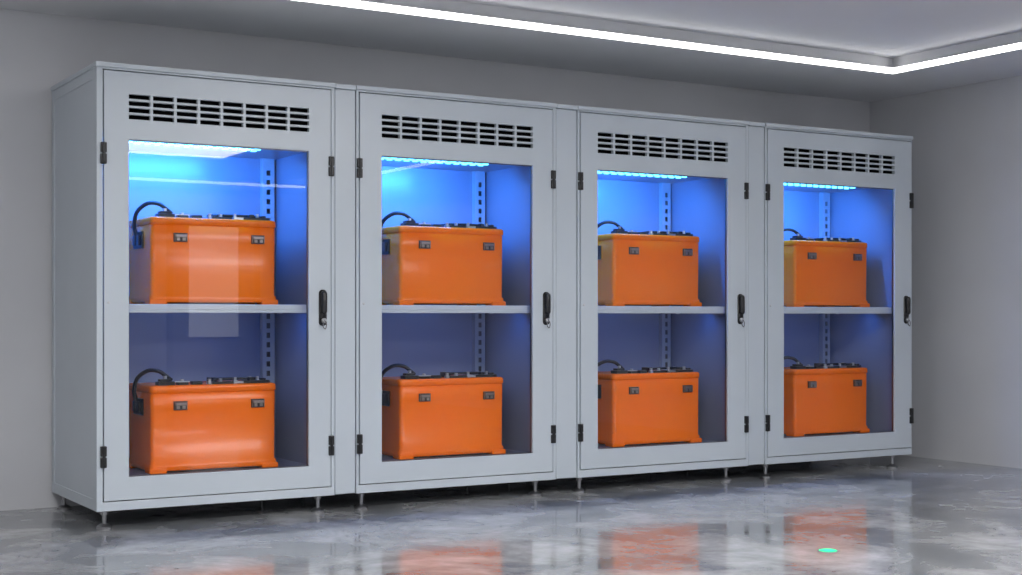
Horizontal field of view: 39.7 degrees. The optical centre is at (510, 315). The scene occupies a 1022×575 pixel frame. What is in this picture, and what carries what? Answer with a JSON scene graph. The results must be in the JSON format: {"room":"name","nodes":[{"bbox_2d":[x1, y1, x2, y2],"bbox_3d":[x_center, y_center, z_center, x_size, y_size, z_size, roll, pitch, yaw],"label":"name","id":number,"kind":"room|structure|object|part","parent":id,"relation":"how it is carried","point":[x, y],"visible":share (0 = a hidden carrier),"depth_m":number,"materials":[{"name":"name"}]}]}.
{"room":"battery room","nodes":[
{"label":"battery room","id":0,"kind":"room"},
{"bbox_2d":[0,9,869,510],"bbox_3d":[-1.883,-0.370,7.315,10.400,2.640,0.100,0,0,-31],"label":"wall","id":1,"kind":"structure","parent":0,"point":[38,51],"depth_m":7.11,"materials":[{"name":"paint"}]},
{"bbox_2d":[0,0,1021,101],"bbox_3d":[0.946,-1.544,2.616,10.200,0.091,10.870,0,0,-31],"label":"ceiling","id":2,"kind":"structure","parent":1,"relation":"attached to","point":[281,19],"depth_m":7.84,"materials":[{"name":"paint"}]},
{"bbox_2d":[354,0,1021,67],"bbox_3d":[0.949,-1.526,2.616,8.705,0.005,9.007,0,0,-31],"label":"trim","id":3,"kind":"structure","parent":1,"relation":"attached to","point":[354,0],"depth_m":7.79,"materials":[{"name":"paint"}]},
{"bbox_2d":[296,0,1021,73],"bbox_3d":[0.949,-1.508,2.616,8.705,0.030,9.007,0,0,-31],"label":"strip light","id":4,"kind":"object","parent":3,"relation":"attached to","point":[347,3],"visible":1,"depth_m":7.73,"materials":[{"name":"white plastic"}]},
{"bbox_2d":[0,455,1021,574],"bbox_3d":[0.946,1.000,2.616,10.400,0.100,11.070,0,0,-31],"label":"floor","id":5,"kind":"structure","parent":0,"point":[921,516],"depth_m":6.26,"materials":[{"name":"concrete"}]},
{"bbox_2d":[51,61,335,528],"bbox_3d":[-1.555,-0.090,6.910,1.155,2.080,0.872,0,0,-31],"label":"tall cabinet","id":6,"kind":"object","parent":5,"relation":"on","point":[125,137],"visible":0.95,"depth_m":6.75,"materials":[{"name":"metal"}]},
{"bbox_3d":[-2.051,-0.119,6.648,0.016,1.978,0.810,0,0,-31],"label":"panel","id":7,"kind":"part","parent":6,"relation":"part of","materials":[{"name":"metal"}]},
{"bbox_3d":[-2.058,-0.119,6.643,0.006,1.978,0.810,0,0,-31],"label":"frame","id":8,"kind":"part","parent":6,"relation":"part of","materials":[{"name":"metal"}]},
{"bbox_3d":[-1.722,-0.119,7.190,1.107,1.978,0.020,0,0,-31],"label":"panel","id":9,"kind":"part","parent":6,"relation":"part of","materials":[{"name":"clear glass"}]},
{"bbox_2d":[129,368,277,473],"bbox_3d":[-1.532,0.497,6.966,0.668,0.496,0.407,0,0,-31],"label":"battery pack","id":10,"kind":"object","parent":6,"relation":"on","point":[180,425],"visible":0.99,"depth_m":6.80,"materials":[{"name":"orange plastic"}]},
{"bbox_3d":[-1.524,0.347,6.976,0.633,0.035,0.388,0,0,-31],"label":"lid","id":11,"kind":"part","parent":10,"relation":"part of","materials":[{"name":"orange plastic"}]},
{"bbox_3d":[-1.359,0.317,6.965,0.244,0.033,0.014,0,0,-31],"label":"carry handle","id":12,"kind":"part","parent":10,"relation":"part of","materials":[{"name":"black plastic"}]},
{"bbox_2d":[129,201,277,304],"bbox_3d":[-1.532,-0.303,6.966,0.668,0.496,0.407,0,0,-31],"label":"battery pack","id":13,"kind":"object","parent":6,"relation":"on","point":[216,258],"visible":0.98,"depth_m":6.80,"materials":[{"name":"orange plastic"}]},
{"bbox_3d":[-1.524,-0.453,6.976,0.633,0.035,0.388,0,0,-31],"label":"lid","id":14,"kind":"part","parent":13,"relation":"part of","materials":[{"name":"orange plastic"}]},
{"bbox_3d":[-1.359,-0.483,6.965,0.244,0.033,0.014,0,0,-31],"label":"carry handle","id":15,"kind":"part","parent":13,"relation":"part of","materials":[{"name":"black plastic"}]},
{"bbox_2d":[129,304,305,312],"bbox_3d":[-1.542,-0.035,6.901,1.093,0.040,0.660,0,0,-31],"label":"shelf","id":16,"kind":"object","parent":6,"relation":"attached to","point":[133,308],"depth_m":6.62,"materials":[{"name":"metal"}]},
{"bbox_3d":[-0.910,-0.040,6.827,0.040,0.175,0.008,0,0,-31],"label":"handle plate","id":17,"kind":"part","parent":6,"relation":"part of","materials":[{"name":"black plastic"}]},
{"bbox_2d":[335,84,556,508],"bbox_3d":[-0.512,-0.090,7.538,1.276,2.080,0.872,0,0,-31],"label":"tall cabinet","id":18,"kind":"object","parent":5,"relation":"on","point":[430,157],"visible":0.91,"depth_m":7.41,"materials":[{"name":"metal"}]},
{"bbox_3d":[-1.020,-0.131,7.249,0.107,1.995,0.843,0,0,-31],"label":"filler panel","id":19,"kind":"part","parent":18,"relation":"part of","materials":[{"name":"metal"}]},
{"bbox_3d":[-0.634,-0.119,7.845,1.123,1.978,0.020,0,0,-31],"label":"panel","id":20,"kind":"part","parent":18,"relation":"part of","materials":[{"name":"clear glass"}]},
{"bbox_2d":[382,363,505,459],"bbox_3d":[-0.413,0.497,7.640,0.668,0.496,0.407,0,0,-31],"label":"battery pack","id":21,"kind":"object","parent":18,"relation":"on","point":[446,413],"visible":0.91,"depth_m":7.47,"materials":[{"name":"orange plastic"}]},
{"bbox_3d":[-0.405,0.347,7.651,0.633,0.035,0.388,0,0,-31],"label":"lid","id":22,"kind":"part","parent":21,"relation":"part of","materials":[{"name":"orange plastic"}]},
{"bbox_3d":[-0.240,0.317,7.639,0.244,0.033,0.014,0,0,-31],"label":"carry handle","id":23,"kind":"part","parent":21,"relation":"part of","materials":[{"name":"black plastic"}]},
{"bbox_2d":[382,211,505,305],"bbox_3d":[-0.413,-0.303,7.640,0.668,0.496,0.407,0,0,-31],"label":"battery pack","id":24,"kind":"object","parent":18,"relation":"on","point":[423,263],"visible":0.91,"depth_m":7.46,"materials":[{"name":"orange plastic"}]},
{"bbox_3d":[-0.405,-0.453,7.651,0.633,0.035,0.388,0,0,-31],"label":"lid","id":25,"kind":"part","parent":24,"relation":"part of","materials":[{"name":"orange plastic"}]},
{"bbox_3d":[-0.240,-0.483,7.639,0.244,0.033,0.014,0,0,-31],"label":"carry handle","id":26,"kind":"part","parent":24,"relation":"part of","materials":[{"name":"black plastic"}]},
{"bbox_2d":[382,305,529,312],"bbox_3d":[-0.457,-0.035,7.555,1.116,0.040,0.660,0,0,-31],"label":"shelf","id":27,"kind":"object","parent":18,"relation":"attached to","point":[385,308],"depth_m":7.27,"materials":[{"name":"metal"}]},
{"bbox_3d":[0.185,-0.040,7.486,0.040,0.175,0.008,0,0,-31],"label":"handle plate","id":28,"kind":"part","parent":18,"relation":"part of","materials":[{"name":"black plastic"}]},
{"bbox_2d":[556,104,749,491],"bbox_3d":[0.605,-0.090,8.210,1.328,2.080,0.872,0,0,-31],"label":"tall cabinet","id":29,"kind":"object","parent":5,"relation":"on","point":[640,171],"visible":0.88,"depth_m":8.06,"materials":[{"name":"metal"}]},
{"bbox_3d":[0.085,-0.131,7.914,0.131,1.995,0.843,0,0,-31],"label":"filler panel","id":30,"kind":"part","parent":29,"relation":"part of","materials":[{"name":"metal"}]},
{"bbox_3d":[0.494,-0.119,8.524,1.151,1.978,0.020,0,0,-31],"label":"panel","id":31,"kind":"part","parent":29,"relation":"part of","materials":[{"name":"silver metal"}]},
{"bbox_2d":[598,359,701,446],"bbox_3d":[0.742,0.497,8.336,0.668,0.496,0.407,0,0,-31],"label":"battery pack","id":32,"kind":"object","parent":29,"relation":"on","point":[647,405],"visible":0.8,"depth_m":8.15,"materials":[{"name":"orange plastic"}]},
{"bbox_3d":[0.750,0.347,8.346,0.633,0.035,0.388,0,0,-31],"label":"lid","id":33,"kind":"part","parent":32,"relation":"part of","materials":[{"name":"orange plastic"}]},
{"bbox_3d":[0.915,0.317,8.334,0.244,0.033,0.014,0,0,-31],"label":"carry handle","id":34,"kind":"part","parent":32,"relation":"part of","materials":[{"name":"black plastic"}]},
{"bbox_2d":[598,220,701,305],"bbox_3d":[0.742,-0.303,8.336,0.668,0.496,0.407,0,0,-31],"label":"battery pack","id":35,"kind":"object","parent":29,"relation":"on","point":[653,268],"visible":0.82,"depth_m":8.15,"materials":[{"name":"orange plastic"}]},
{"bbox_3d":[0.750,-0.453,8.346,0.633,0.035,0.388,0,0,-31],"label":"lid","id":36,"kind":"part","parent":35,"relation":"part of","materials":[{"name":"orange plastic"}]},
{"bbox_3d":[0.915,-0.483,8.334,0.244,0.033,0.014,0,0,-31],"label":"carry handle","id":37,"kind":"part","parent":35,"relation":"part of","materials":[{"name":"black plastic"}]},
{"bbox_2d":[598,306,724,312],"bbox_3d":[0.670,-0.035,8.233,1.144,0.040,0.660,0,0,-31],"label":"shelf","id":38,"kind":"object","parent":29,"relation":"attached to","point":[601,309],"depth_m":7.95,"materials":[{"name":"metal"}]},
{"bbox_3d":[1.325,-0.040,8.172,0.040,0.175,0.008,0,0,-31],"label":"handle plate","id":39,"kind":"part","parent":29,"relation":"part of","materials":[{"name":"black plastic"}]},
{"bbox_2d":[817,549,838,552],"bbox_3d":[1.281,0.948,5.716,0.084,0.005,0.084,0,0,-31],"label":"indicator light","id":40,"kind":"object","parent":5,"relation":"on","point":[819,550],"visible":1,"depth_m":5.70,"materials":[{"name":"green"}]},
{"bbox_2d":[748,122,913,477],"bbox_3d":[1.747,-0.090,8.898,1.335,2.080,0.872,0,0,-31],"label":"tall cabinet","id":41,"kind":"object","parent":5,"relation":"on","point":[815,182],"visible":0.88,"depth_m":8.80,"materials":[{"name":"metal"}]},
{"bbox_3d":[1.219,-0.131,8.597,0.119,1.995,0.843,0,0,-31],"label":"filler panel","id":42,"kind":"part","parent":41,"relation":"part of","materials":[{"name":"metal"}]},
{"bbox_3d":[1.630,-0.119,9.208,1.168,1.978,0.020,0,0,-31],"label":"panel","id":43,"kind":"part","parent":41,"relation":"part of","materials":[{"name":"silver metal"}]},
{"bbox_2d":[784,356,869,436],"bbox_3d":[1.911,0.497,9.040,0.668,0.496,0.407,0,0,-31],"label":"battery pack","id":44,"kind":"object","parent":41,"relation":"on","point":[820,398],"visible":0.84,"depth_m":8.86,"materials":[{"name":"orange plastic"}]},
{"bbox_3d":[1.920,0.347,9.050,0.633,0.035,0.388,0,0,-31],"label":"lid","id":45,"kind":"part","parent":44,"relation":"part of","materials":[{"name":"orange plastic"}]},
{"bbox_3d":[2.084,0.317,9.038,0.244,0.033,0.014,0,0,-31],"label":"carry handle","id":46,"kind":"part","parent":44,"relation":"part of","materials":[{"name":"black plastic"}]},
{"bbox_2d":[784,228,869,306],"bbox_3d":[1.911,-0.303,9.040,0.668,0.496,0.407,0,0,-31],"label":"battery pack","id":47,"kind":"object","parent":41,"relation":"on","point":[819,272],"visible":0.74,"depth_m":8.86,"materials":[{"name":"orange plastic"}]},
{"bbox_3d":[1.920,-0.453,9.050,0.633,0.035,0.388,0,0,-31],"label":"lid","id":48,"kind":"part","parent":47,"relation":"part of","materials":[{"name":"orange plastic"}]},
{"bbox_2d":[784,307,891,313],"bbox_3d":[1.807,-0.035,8.918,1.161,0.040,0.660,0,0,-31],"label":"shelf","id":49,"kind":"object","parent":41,"relation":"attached to","point":[787,310],"depth_m":8.65,"materials":[{"name":"metal"}]},
{"bbox_3d":[2.477,-0.040,8.866,0.040,0.175,0.008,0,0,-31],"label":"handle plate","id":50,"kind":"part","parent":41,"relation":"part of","materials":[{"name":"black plastic"}]},
{"bbox_2d":[453,0,1021,57],"bbox_3d":[0.946,-1.640,2.616,10.400,0.100,11.070,0,0,-31],"label":"ceiling","id":51,"kind":"structure","parent":0,"point":[882,28],"depth_m":7.55,"materials":[{"name":"paint"}]},
{"bbox_2d":[870,75,1021,468],"bbox_3d":[5.358,-0.370,5.272,0.100,2.640,10.870,0,0,-31],"label":"wall","id":52,"kind":"structure","parent":0,"point":[967,140],"depth_m":9.17,"materials":[{"name":"paint"}]}
]}

